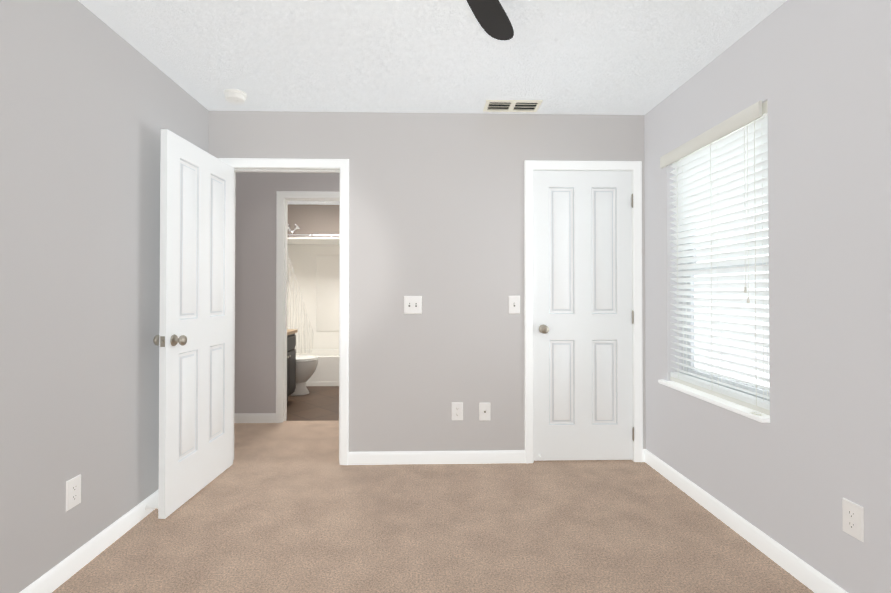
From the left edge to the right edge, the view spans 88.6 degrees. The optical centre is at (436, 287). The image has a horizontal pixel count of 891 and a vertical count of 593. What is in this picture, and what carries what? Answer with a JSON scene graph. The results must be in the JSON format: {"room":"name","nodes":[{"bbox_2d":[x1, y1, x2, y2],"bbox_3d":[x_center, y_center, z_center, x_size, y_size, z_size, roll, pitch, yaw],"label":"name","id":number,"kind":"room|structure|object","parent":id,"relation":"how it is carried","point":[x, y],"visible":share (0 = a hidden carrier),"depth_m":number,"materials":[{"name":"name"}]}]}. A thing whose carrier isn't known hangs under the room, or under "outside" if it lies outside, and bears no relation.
{"room":"empty bedroom","nodes":[
{"label":"empty bedroom","id":0,"kind":"room"},
{"bbox_2d":[0,0,208,592],"bbox_3d":[-1.573,-0.020,1.117,0.115,2.440,4.035,0,-1,-2],"label":"wall","id":1,"kind":"structure","parent":0,"point":[92,104],"depth_m":1.95,"materials":[{"name":"grey paint"}]},
{"bbox_2d":[66,474,80,510],"bbox_3d":[-1.534,0.868,1.933,0.007,0.124,0.079,0,-1,-2],"label":"electrical outlet plate","id":2,"kind":"object","parent":1,"relation":"attached to","point":[73,492],"visible":1,"depth_m":1.93,"materials":[{"name":"white plastic"}]},
{"bbox_2d":[20,489,158,592],"bbox_3d":[-1.507,1.158,1.165,0.020,0.085,3.920,0,-1,-2],"label":"baseboard","id":3,"kind":"structure","parent":1,"relation":"attached to","point":[72,564],"depth_m":2.02,"materials":[{"name":"white wood"}]},
{"bbox_2d":[234,172,339,412],"bbox_3d":[-0.669,0.011,4.248,4.520,2.440,0.115,0,-1,-2],"label":"wall","id":4,"kind":"structure","parent":0,"point":[255,299],"depth_m":4.17,"materials":[{"name":"paint"}]},
{"bbox_2d":[234,413,275,422],"bbox_3d":[-2.193,1.187,4.132,1.468,0.085,0.012,0,-1,-2],"label":"baseboard","id":5,"kind":"structure","parent":4,"relation":"attached to","point":[238,417],"depth_m":4.14,"materials":[{"name":"white wood"}]},
{"bbox_2d":[286,386,338,420],"bbox_3d":[-1.351,1.292,5.422,1.750,0.100,2.425,0,-1,-2],"label":"floor","id":6,"kind":"structure","parent":0,"point":[318,403],"depth_m":4.78,"materials":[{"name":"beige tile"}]},
{"bbox_2d":[287,329,297,400],"bbox_3d":[-1.789,0.778,4.639,0.594,0.913,0.727,0,-1,-2],"label":"bathroom vanity","id":7,"kind":"object","parent":6,"relation":"on","point":[291,362],"visible":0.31,"depth_m":4.80,"materials":[{"name":"black wood"}]},
{"bbox_2d":[290,355,317,395],"bbox_3d":[-1.747,0.859,5.343,0.709,0.765,0.450,0,-1,-2],"label":"toilet","id":8,"kind":"object","parent":6,"relation":"on","point":[306,366],"visible":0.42,"depth_m":5.25,"materials":[{"name":"white ceramic"}]},
{"bbox_2d":[287,237,338,385],"bbox_3d":[-1.371,0.310,6.146,1.518,1.883,0.765,0,-1,-2],"label":"bathtub surround","id":9,"kind":"object","parent":6,"relation":"on","point":[314,263],"depth_m":6.48,"materials":[{"name":"white plastic"}]},
{"bbox_2d":[287,204,338,237],"bbox_3d":[-1.382,0.033,6.589,1.520,2.440,0.115,0,-1,-2],"label":"wall","id":10,"kind":"structure","parent":0,"point":[313,219],"depth_m":6.53,"materials":[{"name":"paint"}]},
{"bbox_2d":[209,110,645,451],"bbox_3d":[-0.641,0.001,3.218,4.520,2.440,0.115,0,-1,-2],"label":"wall","id":11,"kind":"structure","parent":0,"point":[436,211],"depth_m":3.18,"materials":[{"name":"grey paint"}]},
{"bbox_2d":[153,129,233,518],"bbox_3d":[-1.432,0.190,2.753,0.165,2.028,0.768,0,-1,-2],"label":"bedroom door","id":12,"kind":"structure","parent":11,"relation":"in","point":[193,340],"depth_m":2.64,"materials":[{"name":"white paint"}]},
{"bbox_2d":[219,158,348,464],"bbox_3d":[-1.052,0.167,3.198,0.888,2.107,0.134,0,-1,-2],"label":"door frame","id":13,"kind":"structure","parent":11,"relation":"attached to","point":[341,166],"depth_m":3.19,"materials":[{"name":"white wood"}]},
{"bbox_2d":[404,296,421,313],"bbox_3d":[-0.164,0.121,3.162,0.124,0.124,0.020,0,-1,-2],"label":"switch plate","id":14,"kind":"object","parent":11,"relation":"attached to","point":[412,304],"visible":1,"depth_m":3.17,"materials":[{"name":"white plastic"}]},
{"bbox_2d":[348,450,524,464],"bbox_3d":[0.005,1.177,3.160,1.224,0.085,0.012,0,-1,-2],"label":"baseboard","id":15,"kind":"structure","parent":11,"relation":"attached to","point":[504,456],"depth_m":3.16,"materials":[{"name":"white wood"}]},
{"bbox_2d":[452,402,462,419],"bbox_3d":[0.145,0.861,3.170,0.079,0.124,0.007,0,-1,-2],"label":"electrical outlet plate","id":16,"kind":"object","parent":11,"relation":"attached to","point":[457,410],"visible":1,"depth_m":3.17,"materials":[{"name":"white plastic"}]},
{"bbox_2d":[479,403,489,420],"bbox_3d":[0.337,0.864,3.170,0.079,0.124,0.016,0,-1,-2],"label":"outlet plate","id":17,"kind":"object","parent":11,"relation":"attached to","point":[484,411],"visible":1,"depth_m":3.17,"materials":[{"name":"white plastic"}]},
{"bbox_2d":[509,296,519,313],"bbox_3d":[0.544,0.120,3.181,0.079,0.124,0.020,0,-1,-2],"label":"switch plate","id":18,"kind":"object","parent":11,"relation":"attached to","point":[514,304],"visible":1,"depth_m":3.19,"materials":[{"name":"white plastic"}]},
{"bbox_2d":[533,171,633,460],"bbox_3d":[1.029,0.194,3.190,0.715,2.028,0.100,0,-1,-2],"label":"closet door","id":19,"kind":"structure","parent":11,"relation":"in","point":[583,316],"depth_m":3.21,"materials":[{"name":"white paint"}]},
{"bbox_2d":[524,161,642,462],"bbox_3d":[1.028,0.167,3.253,0.826,2.107,0.133,0,-1,-2],"label":"door frame","id":20,"kind":"structure","parent":11,"relation":"attached to","point":[530,166],"depth_m":3.19,"materials":[{"name":"white wood"}]},
{"bbox_2d":[78,0,786,204],"bbox_3d":[-0.683,-1.273,2.907,4.720,0.100,7.710,0,-1,-2],"label":"ceiling","id":21,"kind":"structure","parent":0,"point":[620,57],"depth_m":2.37,"materials":[{"name":"white paint"}]},
{"bbox_2d":[224,89,246,103],"bbox_3d":[-1.267,-1.198,2.878,0.136,0.050,0.136,0,-1,-2],"label":"smoke detector","id":22,"kind":"object","parent":21,"relation":"attached to","point":[236,96],"visible":1,"depth_m":2.84,"materials":[{"name":"white plastic"}]},
{"bbox_2d":[466,0,513,39],"bbox_3d":[-0.118,-1.067,1.383,1.061,0.342,1.167,0,-1,-2],"label":"blade","id":23,"kind":"object","parent":21,"relation":"hanging from","point":[492,18],"visible":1,"depth_m":1.81,"materials":[{"name":"black wood"}]},
{"bbox_2d":[483,99,542,111],"bbox_3d":[0.507,-1.213,3.063,0.374,0.020,0.185,0,-1,-2],"label":"ceiling vent","id":24,"kind":"object","parent":21,"relation":"in","point":[494,105],"visible":1,"depth_m":3.06,"materials":[{"name":"white metal"}]},
{"bbox_2d":[52,421,813,592],"bbox_3d":[-0.658,1.255,1.670,4.635,0.100,5.115,0,-1,-2],"label":"floor carpet","id":25,"kind":"object","parent":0,"point":[290,507],"visible":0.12,"depth_m":2.24,"materials":[{"name":"beige carpet"}]},
{"bbox_2d":[644,0,890,592],"bbox_3d":[1.583,-0.014,1.775,0.150,2.440,5.180,0,-1,-2],"label":"wall","id":26,"kind":"structure","parent":0,"point":[815,75],"depth_m":1.85,"materials":[{"name":"grey paint"}]},
{"bbox_2d":[659,209,769,422],"bbox_3d":[1.555,-0.119,2.518,0.206,1.465,0.910,0,-1,-2],"label":"window","id":27,"kind":"structure","parent":26,"relation":"in","point":[727,381],"depth_m":2.60,"materials":[{"name":"white plastic"}]},
{"bbox_2d":[660,100,769,415],"bbox_3d":[1.506,-0.132,2.521,0.100,1.450,0.900,0,-1,-2],"label":"window blinds","id":28,"kind":"object","parent":27,"relation":"attached to","point":[724,162],"visible":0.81,"depth_m":2.42,"materials":[{"name":"white plastic"}]},
{"bbox_2d":[643,449,847,592],"bbox_3d":[1.512,1.159,1.246,0.020,0.085,3.920,0,-1,-2],"label":"baseboard","id":29,"kind":"structure","parent":26,"relation":"attached to","point":[803,572],"depth_m":2.16,"materials":[{"name":"white wood"}]},
{"bbox_2d":[842,498,863,541],"bbox_3d":[1.508,0.841,1.655,0.007,0.124,0.079,0,-1,-2],"label":"electrical outlet plate","id":30,"kind":"object","parent":26,"relation":"attached to","point":[853,519],"visible":1,"depth_m":1.65,"materials":[{"name":"white plastic"}]},
{"bbox_3d":[-2.169,0.022,5.445,0.115,2.440,2.360,0,-1,-2],"label":"wall","id":31,"kind":"structure","parent":0,"visible":0},
{"bbox_2d":[288,224,300,233],"bbox_3d":[-1.982,-0.792,6.173,0.291,0.142,0.100,0,-1,-2],"label":"shower head","id":32,"kind":"object","parent":31,"relation":"attached to","point":[296,228],"visible":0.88,"depth_m":6.16},
{"bbox_2d":[288,234,338,236],"bbox_3d":[-1.360,-0.655,5.754,1.512,0.056,0.056,0,-1,-2],"label":"curtain rod","id":33,"kind":"object","parent":31,"relation":"attached to","point":[312,235],"visible":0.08,"depth_m":5.74,"materials":[{"name":"silver metal"}]},
{"bbox_2d":[287,237,312,352],"bbox_3d":[-1.806,0.074,5.731,0.528,1.501,0.087,0,-1,-2],"label":"shower curtain","id":34,"kind":"object","parent":33,"relation":"hanging from","point":[296,310],"visible":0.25,"depth_m":5.73,"materials":[{"name":"white fabric"}]},
{"label":"outside","id":35,"kind":"structure","parent":0,"visible":0},
{"bbox_2d":[694,187,768,386],"bbox_3d":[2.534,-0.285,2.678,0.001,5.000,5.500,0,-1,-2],"label":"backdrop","id":36,"kind":"structure","parent":35,"point":[738,368],"depth_m":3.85,"materials":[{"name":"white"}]}
]}

